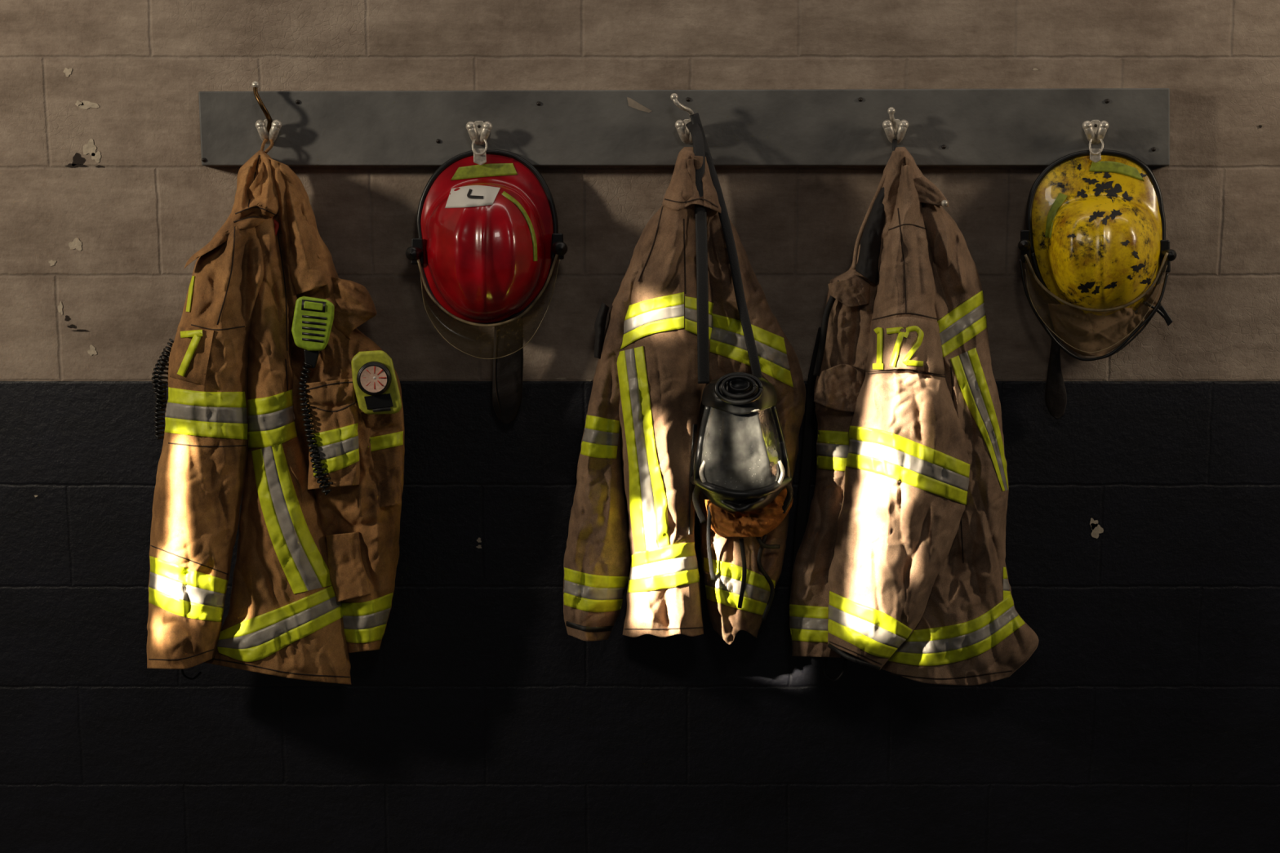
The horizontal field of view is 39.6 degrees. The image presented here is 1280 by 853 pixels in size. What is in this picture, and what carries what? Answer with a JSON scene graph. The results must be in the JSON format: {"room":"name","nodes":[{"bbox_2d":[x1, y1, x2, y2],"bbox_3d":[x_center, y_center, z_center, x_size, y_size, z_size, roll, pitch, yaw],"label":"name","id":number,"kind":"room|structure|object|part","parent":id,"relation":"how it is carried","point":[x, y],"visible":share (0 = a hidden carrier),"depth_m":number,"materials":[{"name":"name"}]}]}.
{"room":"emergency services station","nodes":[
{"label":"emergency services station","id":0,"kind":"room"},
{"bbox_2d":[0,0,1279,852],"bbox_3d":[0.000,-0.427,3.470,6.400,3.100,0.152,0,10,0],"label":"wall","id":1,"kind":"structure","parent":0,"point":[1142,560],"depth_m":3.49,"materials":[{"name":"black paint"}]},
{"bbox_2d":[198,88,1169,165],"bbox_3d":[0.087,-0.564,3.349,1.840,0.145,0.042,0,10,0],"label":"coat rack","id":2,"kind":"object","parent":1,"relation":"attached to","point":[1002,126],"visible":0.99,"depth_m":3.33,"materials":[{"name":"grey metal"}]},
{"bbox_2d":[251,80,281,144],"bbox_3d":[-0.691,-0.583,3.302,0.054,0.116,0.049,0,10,0],"label":"coat hook","id":3,"kind":"object","parent":2,"relation":"attached to","point":[268,128],"depth_m":3.29,"materials":[{"name":"silver metal"}]},
{"bbox_2d":[146,137,404,684],"bbox_3d":[-0.692,-0.011,3.324,0.499,1.051,0.193,-2,10,-9],"label":"jacket","id":4,"kind":"object","parent":2,"relation":"hanging from","point":[314,572],"visible":0.98,"depth_m":3.29,"materials":[{"name":"fabric"}]},
{"bbox_2d":[151,337,173,439],"bbox_3d":[-0.888,-0.070,3.322,0.055,0.191,0.040,0,10,0],"label":"cord","id":5,"kind":"object","parent":4,"relation":"attached to","point":[158,392],"visible":0.99,"depth_m":3.31,"materials":[{"name":"black plastic"}]},
{"bbox_2d":[291,296,334,495],"bbox_3d":[-0.597,-0.056,3.260,0.084,0.368,0.049,0,10,0],"label":"microphone","id":6,"kind":"object","parent":4,"relation":"attached to","point":[313,317],"visible":1,"depth_m":3.23,"materials":[{"name":"plastic"}]},
{"bbox_3d":[-0.599,0.005,3.261,0.062,0.247,0.034,7,12,35],"label":"coiled cord","id":7,"kind":"part","parent":6,"relation":"part of","materials":[{"name":"black plastic"}]},
{"bbox_3d":[-0.593,0.040,3.269,0.056,0.150,0.021,2,10,14],"label":"coiled cord","id":8,"kind":"part","parent":6,"relation":"part of","materials":[{"name":"black plastic"}]},
{"bbox_2d":[351,350,401,414],"bbox_3d":[-0.482,-0.079,3.245,0.094,0.122,0.060,0,10,0],"label":"flashlight","id":9,"kind":"object","parent":4,"relation":"attached to","point":[375,382],"visible":1,"depth_m":3.23,"materials":[{"name":"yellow plastic"}]},
{"bbox_2d":[466,120,492,146],"bbox_3d":[-0.298,-0.546,3.311,0.049,0.046,0.043,0,10,0],"label":"coat hook","id":10,"kind":"object","parent":2,"relation":"attached to","point":[479,131],"depth_m":3.30,"materials":[{"name":"silver metal"}]},
{"bbox_2d":[405,138,567,424],"bbox_3d":[-0.285,-0.260,3.308,0.302,0.548,0.173,0,10,0],"label":"helmet","id":11,"kind":"object","parent":2,"relation":"hanging from","point":[488,246],"visible":1,"depth_m":3.29,"materials":[{"name":"red plastic"}]},
{"bbox_3d":[-0.421,-0.323,3.312,0.026,0.026,0.028,3,10,19],"label":"visor knob","id":12,"kind":"part","parent":11,"relation":"part of","materials":[{"name":"black rubber"}]},
{"bbox_3d":[-0.287,-0.355,3.346,0.267,0.332,0.036,0,10,0],"label":"brim edge trim","id":13,"kind":"part","parent":11,"relation":"part of","materials":[{"name":"black rubber"}]},
{"bbox_3d":[-0.149,-0.332,3.311,0.026,0.026,0.028,-3,10,-19],"label":"visor knob","id":14,"kind":"part","parent":11,"relation":"part of","materials":[{"name":"black rubber"}]},
{"bbox_2d":[670,93,693,144],"bbox_3d":[0.085,-0.570,3.295,0.058,0.093,0.069,0,10,0],"label":"coat hook","id":15,"kind":"object","parent":2,"relation":"attached to","point":[685,135],"depth_m":3.29,"materials":[{"name":"silver metal"}]},
{"bbox_2d":[563,146,805,644],"bbox_3d":[0.085,-0.033,3.317,0.463,0.964,0.202,0,10,-2],"label":"jacket","id":16,"kind":"object","parent":2,"relation":"hanging from","point":[643,419],"visible":0.91,"depth_m":3.29,"materials":[{"name":"brown fabric"}]},
{"bbox_2d":[703,488,793,537],"bbox_3d":[0.204,0.166,3.316,0.168,0.107,0.112,0,10,0],"label":"hood","id":17,"kind":"object","parent":16,"relation":"attached to","point":[759,522],"visible":0.85,"depth_m":3.29,"materials":[{"name":"orange fabric"}]},
{"bbox_2d":[685,112,793,523],"bbox_3d":[0.184,-0.189,3.237,0.198,0.754,0.242,0,10,0],"label":"mask","id":18,"kind":"object","parent":2,"relation":"hanging from","point":[741,464],"visible":1,"depth_m":3.20,"materials":[{"name":"black rubber"},{"name":"clear plastic"}]},
{"bbox_3d":[0.113,0.032,3.221,0.039,0.145,0.022,5,11,26],"label":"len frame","id":19,"kind":"part","parent":18,"relation":"part of","materials":[{"name":"black plastic"}]},
{"bbox_3d":[0.256,0.031,3.241,0.039,0.144,0.034,3,10,20],"label":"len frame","id":20,"kind":"part","parent":18,"relation":"part of","materials":[{"name":"black plastic"}]},
{"bbox_2d":[882,106,908,143],"bbox_3d":[0.474,-0.560,3.308,0.049,0.068,0.045,0,10,0],"label":"coat hook","id":21,"kind":"object","parent":2,"relation":"attached to","point":[896,129],"depth_m":3.29,"materials":[{"name":"silver metal"}]},
{"bbox_2d":[789,138,1039,685],"bbox_3d":[0.530,-0.002,3.318,0.482,1.064,0.252,0,10,0],"label":"jacket","id":22,"kind":"object","parent":2,"relation":"hanging from","point":[899,567],"visible":1,"depth_m":3.28,"materials":[{"name":"beige fabric"}]},
{"bbox_2d":[1082,120,1108,144],"bbox_3d":[0.845,-0.548,3.311,0.049,0.046,0.043,0,10,0],"label":"coat hook","id":23,"kind":"object","parent":2,"relation":"attached to","point":[1095,130],"depth_m":3.30,"materials":[{"name":"silver metal"}]},
{"bbox_2d":[1017,138,1176,419],"bbox_3d":[0.855,-0.265,3.307,0.303,0.538,0.173,0,10,0],"label":"helmet","id":24,"kind":"object","parent":2,"relation":"hanging from","point":[1095,242],"visible":1,"depth_m":3.32,"materials":[{"name":"yellow plastic"}]},
{"bbox_3d":[0.716,-0.338,3.311,0.022,0.022,0.026,3,10,19],"label":"visor knob","id":25,"kind":"part","parent":24,"relation":"part of","materials":[{"name":"black rubber"}]},
{"bbox_3d":[0.849,-0.218,3.328,0.281,0.190,0.026,0,10,0],"label":"visor frame","id":26,"kind":"part","parent":24,"relation":"part of","materials":[{"name":"black plastic"}]},
{"bbox_3d":[0.858,-0.356,3.346,0.266,0.326,0.036,0,10,0],"label":"brim edge trim","id":27,"kind":"part","parent":24,"relation":"part of","materials":[{"name":"black rubber"}]},
{"bbox_3d":[0.972,-0.216,3.345,0.056,0.042,0.008,-1,10,-5],"label":"chin strap cord","id":28,"kind":"part","parent":24,"relation":"part of","materials":[{"name":"black rubber"}]},
{"bbox_3d":[0.986,-0.320,3.314,0.022,0.022,0.026,-3,10,-19],"label":"visor knob","id":29,"kind":"part","parent":24,"relation":"part of","materials":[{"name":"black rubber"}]}
]}

